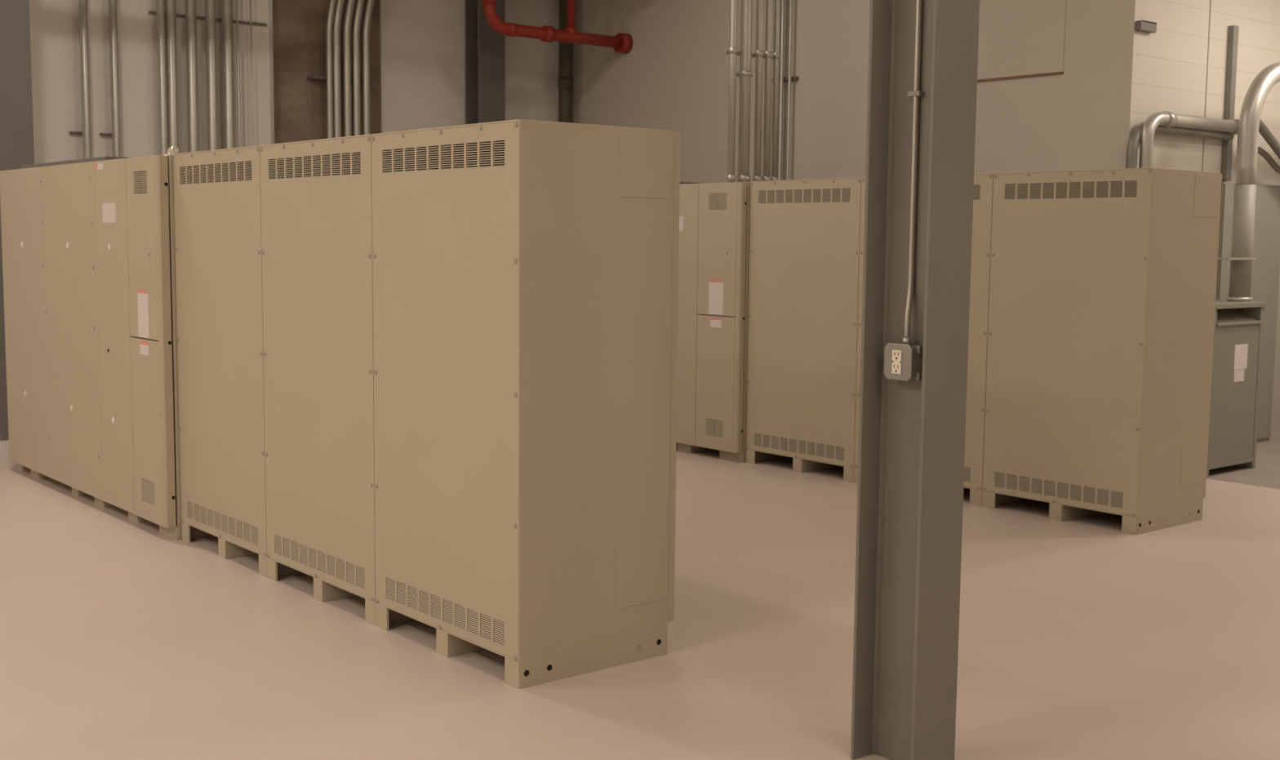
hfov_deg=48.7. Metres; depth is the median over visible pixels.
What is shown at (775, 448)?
vent grille
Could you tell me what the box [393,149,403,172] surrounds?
vent grille
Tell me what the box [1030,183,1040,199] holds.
vent grille
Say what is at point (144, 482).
vent grille
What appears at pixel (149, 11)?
strut
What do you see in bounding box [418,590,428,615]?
vent grille
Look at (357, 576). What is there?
vent grille
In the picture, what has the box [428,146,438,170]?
vent grille
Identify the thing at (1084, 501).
vent grille
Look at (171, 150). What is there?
fitting
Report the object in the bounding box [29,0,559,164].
wall
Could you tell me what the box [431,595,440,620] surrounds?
vent grille
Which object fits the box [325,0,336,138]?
conduit
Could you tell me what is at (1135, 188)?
vent grille
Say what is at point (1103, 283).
tall cabinet
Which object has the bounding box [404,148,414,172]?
vent grille
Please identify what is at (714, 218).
tall cabinet
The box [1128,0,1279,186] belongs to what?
wall
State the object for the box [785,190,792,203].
vent grille
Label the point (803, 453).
vent grille
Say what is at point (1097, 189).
vent grille
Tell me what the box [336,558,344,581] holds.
vent grille
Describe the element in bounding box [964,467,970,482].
vent grille
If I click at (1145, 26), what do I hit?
bracket
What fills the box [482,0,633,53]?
pipe
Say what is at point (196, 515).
vent grille
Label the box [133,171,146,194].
vent grille
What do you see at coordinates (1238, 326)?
transformer
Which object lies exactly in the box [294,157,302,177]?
vent grille
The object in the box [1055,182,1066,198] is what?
vent grille
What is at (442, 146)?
vent grille
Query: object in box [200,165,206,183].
vent grille
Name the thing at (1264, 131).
conduit
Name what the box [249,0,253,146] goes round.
conduit
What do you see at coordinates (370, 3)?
conduit
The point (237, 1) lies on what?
conduit
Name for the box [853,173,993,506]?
tall cabinet
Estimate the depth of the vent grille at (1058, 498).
8.12 m
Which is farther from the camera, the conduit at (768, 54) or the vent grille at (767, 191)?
the conduit at (768, 54)
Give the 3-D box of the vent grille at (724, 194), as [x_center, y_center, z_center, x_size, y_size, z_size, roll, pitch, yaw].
[0.559,-1.272,10.109,0.007,0.116,0.187,-4,7,-39]
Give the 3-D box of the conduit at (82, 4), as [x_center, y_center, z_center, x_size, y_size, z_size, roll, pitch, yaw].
[-4.609,-2.438,11.745,0.068,5.600,0.068,-4,7,-39]
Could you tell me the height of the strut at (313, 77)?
0.027 m
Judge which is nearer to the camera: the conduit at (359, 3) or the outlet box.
the outlet box
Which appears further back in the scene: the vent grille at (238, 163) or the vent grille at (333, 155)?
the vent grille at (238, 163)
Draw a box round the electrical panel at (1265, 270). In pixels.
[1215,182,1279,442]
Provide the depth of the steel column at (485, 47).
14.17 m
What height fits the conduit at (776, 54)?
3.600 m
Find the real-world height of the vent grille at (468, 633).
0.087 m
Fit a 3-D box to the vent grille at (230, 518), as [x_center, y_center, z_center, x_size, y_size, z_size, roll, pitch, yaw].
[-1.987,0.718,6.897,0.006,0.087,0.074,-4,7,-39]
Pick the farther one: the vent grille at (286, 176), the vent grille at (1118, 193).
the vent grille at (1118, 193)
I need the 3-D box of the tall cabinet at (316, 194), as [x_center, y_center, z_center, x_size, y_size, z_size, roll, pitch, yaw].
[-1.125,-0.047,6.348,0.738,2.000,1.032,-4,7,-39]
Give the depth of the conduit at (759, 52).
10.45 m
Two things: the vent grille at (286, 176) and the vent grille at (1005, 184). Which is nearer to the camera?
the vent grille at (286, 176)
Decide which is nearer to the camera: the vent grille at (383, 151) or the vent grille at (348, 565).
the vent grille at (383, 151)
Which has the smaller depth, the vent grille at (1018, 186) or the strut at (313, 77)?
the vent grille at (1018, 186)
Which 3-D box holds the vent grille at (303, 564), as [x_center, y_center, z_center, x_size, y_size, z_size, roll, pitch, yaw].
[-1.496,0.783,6.303,0.006,0.087,0.074,-4,7,-39]
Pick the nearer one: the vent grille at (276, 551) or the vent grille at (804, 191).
the vent grille at (276, 551)
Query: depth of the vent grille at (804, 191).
9.55 m
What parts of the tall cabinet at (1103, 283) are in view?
frame, panel, kick plate, access plate, access plate, door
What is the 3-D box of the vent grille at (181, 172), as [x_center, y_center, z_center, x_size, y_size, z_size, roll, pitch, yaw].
[-2.302,-1.029,7.126,0.006,0.087,0.074,-4,7,-39]
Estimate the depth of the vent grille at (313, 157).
6.01 m
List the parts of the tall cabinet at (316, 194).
frame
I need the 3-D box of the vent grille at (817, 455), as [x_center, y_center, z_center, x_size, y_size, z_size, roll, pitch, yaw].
[1.226,0.478,9.576,0.006,0.087,0.074,-4,7,-39]
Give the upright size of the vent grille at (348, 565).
0.087 m
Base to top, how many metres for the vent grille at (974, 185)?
0.087 m
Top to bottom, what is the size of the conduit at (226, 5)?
5.600 m
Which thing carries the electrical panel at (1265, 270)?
on the floor
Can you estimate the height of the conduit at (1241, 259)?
1.708 m
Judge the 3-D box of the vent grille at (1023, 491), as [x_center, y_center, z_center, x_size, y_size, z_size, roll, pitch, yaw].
[2.264,0.616,8.321,0.006,0.087,0.074,-4,7,-39]
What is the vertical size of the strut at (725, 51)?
0.030 m
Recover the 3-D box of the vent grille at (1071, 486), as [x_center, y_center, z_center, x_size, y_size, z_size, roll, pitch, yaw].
[2.485,0.645,8.054,0.006,0.087,0.074,-4,7,-39]
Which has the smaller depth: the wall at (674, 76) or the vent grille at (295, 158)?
the vent grille at (295, 158)
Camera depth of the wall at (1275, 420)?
11.61 m
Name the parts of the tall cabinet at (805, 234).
frame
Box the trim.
[1201,0,1211,171]
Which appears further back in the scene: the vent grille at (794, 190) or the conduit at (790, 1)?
the conduit at (790, 1)
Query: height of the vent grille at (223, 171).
0.087 m
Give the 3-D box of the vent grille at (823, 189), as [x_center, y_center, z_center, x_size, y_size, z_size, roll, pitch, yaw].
[1.243,-1.224,9.403,0.006,0.087,0.074,-4,7,-39]
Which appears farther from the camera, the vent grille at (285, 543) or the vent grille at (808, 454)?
the vent grille at (808, 454)
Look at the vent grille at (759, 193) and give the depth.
9.88 m
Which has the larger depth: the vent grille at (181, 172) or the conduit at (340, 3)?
the conduit at (340, 3)
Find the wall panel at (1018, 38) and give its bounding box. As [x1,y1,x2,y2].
[977,0,1066,82]
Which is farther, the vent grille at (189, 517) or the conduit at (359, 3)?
the conduit at (359, 3)
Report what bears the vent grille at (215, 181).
attached to the tall cabinet at (217, 197)
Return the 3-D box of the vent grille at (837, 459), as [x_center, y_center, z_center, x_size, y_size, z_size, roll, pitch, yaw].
[1.337,0.493,9.442,0.006,0.087,0.074,-4,7,-39]
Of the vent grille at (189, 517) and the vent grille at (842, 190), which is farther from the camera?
the vent grille at (842, 190)
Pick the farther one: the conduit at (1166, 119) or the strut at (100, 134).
the strut at (100, 134)
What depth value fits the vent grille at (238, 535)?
6.83 m
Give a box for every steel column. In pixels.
[0,0,34,440]
[465,0,505,124]
[850,0,979,759]
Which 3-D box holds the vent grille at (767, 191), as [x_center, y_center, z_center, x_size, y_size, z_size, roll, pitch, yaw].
[0.911,-1.268,9.805,0.006,0.087,0.074,-4,7,-39]
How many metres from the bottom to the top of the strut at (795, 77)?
0.030 m
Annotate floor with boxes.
[0,438,1279,759]
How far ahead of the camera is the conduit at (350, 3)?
13.21 m
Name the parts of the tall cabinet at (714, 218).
door, gland plate, door, door, corner post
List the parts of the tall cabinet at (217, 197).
frame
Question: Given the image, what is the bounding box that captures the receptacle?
[891,349,902,374]
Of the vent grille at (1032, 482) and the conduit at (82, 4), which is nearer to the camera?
the vent grille at (1032, 482)
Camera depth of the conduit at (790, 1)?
12.50 m
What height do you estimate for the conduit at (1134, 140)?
2.458 m
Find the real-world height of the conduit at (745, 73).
3.600 m
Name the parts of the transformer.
label plate, label plate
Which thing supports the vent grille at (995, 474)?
attached to the tall cabinet at (1103, 283)
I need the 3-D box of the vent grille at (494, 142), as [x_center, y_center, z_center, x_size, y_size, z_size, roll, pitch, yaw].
[-0.490,-0.788,4.936,0.006,0.087,0.074,-4,7,-39]
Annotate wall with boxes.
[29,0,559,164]
[573,0,1135,182]
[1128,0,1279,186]
[1269,182,1279,439]
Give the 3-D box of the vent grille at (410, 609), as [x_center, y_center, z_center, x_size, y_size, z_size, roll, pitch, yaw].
[-0.895,0.862,5.576,0.006,0.087,0.074,-4,7,-39]
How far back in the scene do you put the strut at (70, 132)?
11.78 m
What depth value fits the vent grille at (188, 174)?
7.07 m
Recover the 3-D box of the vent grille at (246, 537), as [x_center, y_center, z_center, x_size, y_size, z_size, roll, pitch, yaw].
[-1.877,0.732,6.763,0.006,0.087,0.074,-4,7,-39]
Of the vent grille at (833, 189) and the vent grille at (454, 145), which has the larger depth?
the vent grille at (833, 189)
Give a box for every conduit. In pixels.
[78,0,91,158]
[108,0,120,156]
[155,0,168,155]
[164,0,179,154]
[185,0,199,152]
[204,0,218,150]
[221,0,235,148]
[235,0,240,147]
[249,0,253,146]
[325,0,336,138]
[332,0,344,137]
[342,0,355,137]
[351,0,364,135]
[361,0,374,134]
[726,0,737,182]
[736,0,752,182]
[752,0,764,181]
[761,0,773,181]
[770,0,780,180]
[777,0,781,173]
[777,0,785,180]
[786,0,792,180]
[902,0,922,344]
[1125,122,1234,168]
[1138,111,1239,168]
[1217,62,1279,302]
[1257,146,1279,173]
[1258,119,1279,159]
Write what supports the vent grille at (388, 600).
attached to the tall cabinet at (526, 272)
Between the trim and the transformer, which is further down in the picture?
the transformer
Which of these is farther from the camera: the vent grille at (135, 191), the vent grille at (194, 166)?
the vent grille at (135, 191)
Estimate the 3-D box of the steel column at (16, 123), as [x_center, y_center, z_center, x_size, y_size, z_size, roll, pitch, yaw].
[-4.854,-2.343,10.778,0.315,5.600,0.330,-4,7,-39]
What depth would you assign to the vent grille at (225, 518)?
6.97 m
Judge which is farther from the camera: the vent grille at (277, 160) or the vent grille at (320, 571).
the vent grille at (277, 160)
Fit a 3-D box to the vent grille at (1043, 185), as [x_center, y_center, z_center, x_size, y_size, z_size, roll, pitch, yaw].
[2.336,-1.079,8.082,0.006,0.087,0.074,-4,7,-39]
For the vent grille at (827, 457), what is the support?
attached to the tall cabinet at (805, 234)
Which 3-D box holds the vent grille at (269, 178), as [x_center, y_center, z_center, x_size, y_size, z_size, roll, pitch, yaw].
[-1.645,-0.942,6.332,0.006,0.087,0.074,-4,7,-39]
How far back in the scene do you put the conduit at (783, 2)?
12.58 m
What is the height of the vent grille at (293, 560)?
0.087 m
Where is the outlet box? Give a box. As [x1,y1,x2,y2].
[883,342,923,381]
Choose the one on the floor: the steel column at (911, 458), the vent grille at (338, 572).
the steel column at (911, 458)
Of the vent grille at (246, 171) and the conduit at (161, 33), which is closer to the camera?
the vent grille at (246, 171)
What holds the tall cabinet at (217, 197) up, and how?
on the floor
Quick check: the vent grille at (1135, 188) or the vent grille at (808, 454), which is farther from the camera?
the vent grille at (808, 454)
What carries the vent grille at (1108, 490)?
attached to the tall cabinet at (1103, 283)
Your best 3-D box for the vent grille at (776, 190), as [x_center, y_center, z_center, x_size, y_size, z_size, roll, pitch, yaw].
[0.967,-1.260,9.738,0.006,0.087,0.074,-4,7,-39]
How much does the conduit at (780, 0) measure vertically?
5.600 m
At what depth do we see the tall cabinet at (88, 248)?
8.01 m
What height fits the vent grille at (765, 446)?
0.087 m
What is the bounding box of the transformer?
[1206,299,1266,477]
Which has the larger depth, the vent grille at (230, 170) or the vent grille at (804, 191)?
the vent grille at (804, 191)
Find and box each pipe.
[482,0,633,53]
[558,0,573,123]
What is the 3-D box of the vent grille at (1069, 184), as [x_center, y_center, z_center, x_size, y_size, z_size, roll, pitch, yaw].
[2.446,-1.064,7.948,0.006,0.087,0.074,-4,7,-39]
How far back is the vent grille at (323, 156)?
5.93 m
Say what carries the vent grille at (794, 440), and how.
attached to the tall cabinet at (805, 234)
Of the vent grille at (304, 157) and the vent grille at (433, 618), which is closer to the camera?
the vent grille at (433, 618)
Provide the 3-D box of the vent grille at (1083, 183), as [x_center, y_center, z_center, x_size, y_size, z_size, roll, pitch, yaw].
[2.502,-1.057,7.881,0.006,0.087,0.074,-4,7,-39]
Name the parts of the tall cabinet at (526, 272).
panel, frame, kick plate, access plate, access plate, door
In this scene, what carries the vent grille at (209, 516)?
attached to the tall cabinet at (217, 197)
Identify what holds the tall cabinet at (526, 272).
on the floor
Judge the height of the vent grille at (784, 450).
0.087 m
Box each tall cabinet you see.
[0,155,182,539]
[173,145,266,577]
[259,133,376,625]
[371,119,679,688]
[676,182,750,462]
[745,177,861,482]
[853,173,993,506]
[982,167,1222,534]
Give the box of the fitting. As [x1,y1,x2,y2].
[161,146,178,155]
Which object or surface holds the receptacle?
attached to the outlet box
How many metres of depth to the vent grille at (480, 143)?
5.01 m
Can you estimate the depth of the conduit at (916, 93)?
4.16 m
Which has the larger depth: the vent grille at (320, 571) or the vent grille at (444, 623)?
the vent grille at (320, 571)
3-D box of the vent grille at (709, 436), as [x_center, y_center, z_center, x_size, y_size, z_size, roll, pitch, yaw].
[0.543,0.354,10.274,0.007,0.122,0.187,-4,7,-39]
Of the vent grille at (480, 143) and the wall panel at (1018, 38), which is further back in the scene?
the wall panel at (1018, 38)
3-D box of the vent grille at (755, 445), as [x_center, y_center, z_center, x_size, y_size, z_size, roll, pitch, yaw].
[0.839,0.427,10.044,0.006,0.087,0.074,-4,7,-39]
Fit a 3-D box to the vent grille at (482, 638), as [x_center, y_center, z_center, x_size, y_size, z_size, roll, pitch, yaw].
[-0.563,0.906,5.175,0.006,0.087,0.074,-4,7,-39]
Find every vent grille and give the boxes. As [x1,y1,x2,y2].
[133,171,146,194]
[142,479,155,506]
[180,167,185,184]
[186,166,192,184]
[187,501,193,519]
[193,165,199,183]
[194,503,199,522]
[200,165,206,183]
[200,506,206,524]
[207,164,213,182]
[207,508,213,528]
[214,164,221,182]
[214,511,220,530]
[222,164,228,182]
[222,514,227,533]
[228,516,235,537]
[229,163,235,182]
[236,520,242,539]
[237,162,244,181]
[244,161,252,181]
[244,523,250,542]
[251,525,257,546]
[268,160,275,179]
[274,534,281,555]
[276,159,284,178]
[283,537,289,559]
[285,158,293,178]
[291,541,298,562]
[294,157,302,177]
[300,544,307,566]
[303,156,311,177]
[308,547,316,569]
[312,155,320,177]
[318,551,325,573]
[322,155,330,176]
[327,555,335,577]
[332,154,340,176]
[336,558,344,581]
[342,153,350,175]
[346,562,354,585]
[351,152,360,174]
[355,566,364,589]
[382,150,391,173]
[386,577,395,602]
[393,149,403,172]
[396,582,405,606]
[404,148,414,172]
[408,586,417,611]
[416,147,426,171]
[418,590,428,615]
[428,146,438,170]
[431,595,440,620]
[440,145,451,169]
[442,599,453,625]
[453,144,463,168]
[454,604,465,631]
[466,143,477,168]
[466,608,478,635]
[479,142,490,167]
[480,613,491,641]
[493,141,504,166]
[493,618,504,646]
[706,418,723,438]
[709,193,726,210]
[754,433,761,446]
[758,191,765,202]
[762,435,769,448]
[767,191,774,203]
[771,436,778,449]
[776,190,783,203]
[780,437,787,451]
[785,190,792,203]
[789,439,796,453]
[794,190,802,203]
[798,440,805,454]
[803,190,811,203]
[807,442,815,455]
[813,189,821,202]
[816,443,824,457]
[822,189,831,202]
[826,444,834,459]
[832,189,840,202]
[835,446,844,461]
[841,188,850,202]
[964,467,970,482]
[973,185,980,199]
[994,472,1004,488]
[1004,184,1015,199]
[1006,474,1017,490]
[1017,184,1027,199]
[1018,476,1029,493]
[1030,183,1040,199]
[1031,478,1042,494]
[1042,183,1053,199]
[1044,480,1055,497]
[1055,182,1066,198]
[1057,482,1068,499]
[1068,182,1080,198]
[1070,484,1081,501]
[1082,182,1094,198]
[1083,487,1095,503]
[1096,182,1108,198]
[1097,488,1109,506]
[1110,182,1122,197]
[1111,491,1123,508]
[1124,181,1137,197]
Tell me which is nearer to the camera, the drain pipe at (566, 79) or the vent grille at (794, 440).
the vent grille at (794, 440)
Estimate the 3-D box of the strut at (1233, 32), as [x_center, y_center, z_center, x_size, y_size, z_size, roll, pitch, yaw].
[4.526,-2.120,10.850,0.070,1.170,0.050,-4,7,-39]
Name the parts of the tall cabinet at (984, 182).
frame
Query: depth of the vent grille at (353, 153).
5.74 m
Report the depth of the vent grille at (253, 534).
6.70 m
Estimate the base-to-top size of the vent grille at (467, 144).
0.087 m
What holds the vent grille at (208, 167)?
attached to the tall cabinet at (217, 197)
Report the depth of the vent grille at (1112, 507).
7.85 m
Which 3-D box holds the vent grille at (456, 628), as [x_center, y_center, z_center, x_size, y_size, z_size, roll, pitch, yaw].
[-0.673,0.892,5.309,0.006,0.087,0.074,-4,7,-39]
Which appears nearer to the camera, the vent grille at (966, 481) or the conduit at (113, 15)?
the vent grille at (966, 481)
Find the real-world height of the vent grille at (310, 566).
0.087 m
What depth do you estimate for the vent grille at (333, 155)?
5.87 m
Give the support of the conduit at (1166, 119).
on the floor
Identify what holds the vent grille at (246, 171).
attached to the tall cabinet at (217, 197)
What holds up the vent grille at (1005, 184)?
attached to the tall cabinet at (1103, 283)
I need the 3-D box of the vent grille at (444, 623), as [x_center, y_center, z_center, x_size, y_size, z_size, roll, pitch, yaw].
[-0.729,0.884,5.375,0.006,0.087,0.074,-4,7,-39]
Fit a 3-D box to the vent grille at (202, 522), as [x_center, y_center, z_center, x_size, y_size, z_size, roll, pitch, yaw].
[-2.209,0.688,7.165,0.006,0.087,0.074,-4,7,-39]
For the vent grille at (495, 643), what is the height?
0.087 m
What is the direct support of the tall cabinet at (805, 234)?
on the floor
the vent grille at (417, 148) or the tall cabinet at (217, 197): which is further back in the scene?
the tall cabinet at (217, 197)
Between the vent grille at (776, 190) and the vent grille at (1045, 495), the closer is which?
the vent grille at (1045, 495)
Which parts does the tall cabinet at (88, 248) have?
wide door, gland plate, door, door frame, door, door, corner post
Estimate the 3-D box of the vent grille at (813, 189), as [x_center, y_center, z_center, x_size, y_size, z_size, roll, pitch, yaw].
[1.188,-1.231,9.470,0.006,0.087,0.074,-4,7,-39]
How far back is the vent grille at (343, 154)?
5.80 m
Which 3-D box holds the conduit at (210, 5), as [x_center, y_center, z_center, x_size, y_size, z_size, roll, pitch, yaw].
[-3.764,-2.500,12.437,0.092,5.600,0.092,-4,7,-39]
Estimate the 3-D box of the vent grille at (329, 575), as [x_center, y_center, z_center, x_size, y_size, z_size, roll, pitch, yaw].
[-1.330,0.805,6.103,0.006,0.087,0.074,-4,7,-39]
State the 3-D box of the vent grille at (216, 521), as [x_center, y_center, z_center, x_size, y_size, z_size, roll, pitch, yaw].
[-2.098,0.703,7.031,0.006,0.087,0.074,-4,7,-39]
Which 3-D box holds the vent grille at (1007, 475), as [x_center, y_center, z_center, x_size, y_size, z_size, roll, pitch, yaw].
[2.208,0.609,8.388,0.006,0.087,0.074,-4,7,-39]
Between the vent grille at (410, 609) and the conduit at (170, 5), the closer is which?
the vent grille at (410, 609)
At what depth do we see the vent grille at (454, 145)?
5.14 m
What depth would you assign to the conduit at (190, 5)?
12.28 m
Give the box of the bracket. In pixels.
[1134,20,1156,33]
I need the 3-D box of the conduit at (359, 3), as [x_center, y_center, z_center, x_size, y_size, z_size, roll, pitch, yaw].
[-2.634,-2.582,13.362,0.172,5.600,0.072,-4,7,-39]
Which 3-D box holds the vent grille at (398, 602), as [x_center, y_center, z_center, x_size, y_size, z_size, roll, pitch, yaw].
[-0.950,0.855,5.643,0.006,0.087,0.074,-4,7,-39]
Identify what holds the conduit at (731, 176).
on the tall cabinet at (714, 218)
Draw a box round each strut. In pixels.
[69,131,82,134]
[99,133,111,136]
[148,10,266,26]
[306,75,373,84]
[723,49,773,59]
[772,75,799,82]
[1221,25,1239,181]
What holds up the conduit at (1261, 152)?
attached to the wall at (1275, 420)
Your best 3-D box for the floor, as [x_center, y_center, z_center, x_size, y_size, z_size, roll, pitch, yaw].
[-0.166,1.043,6.594,15.400,0.200,15.080,-4,7,-39]

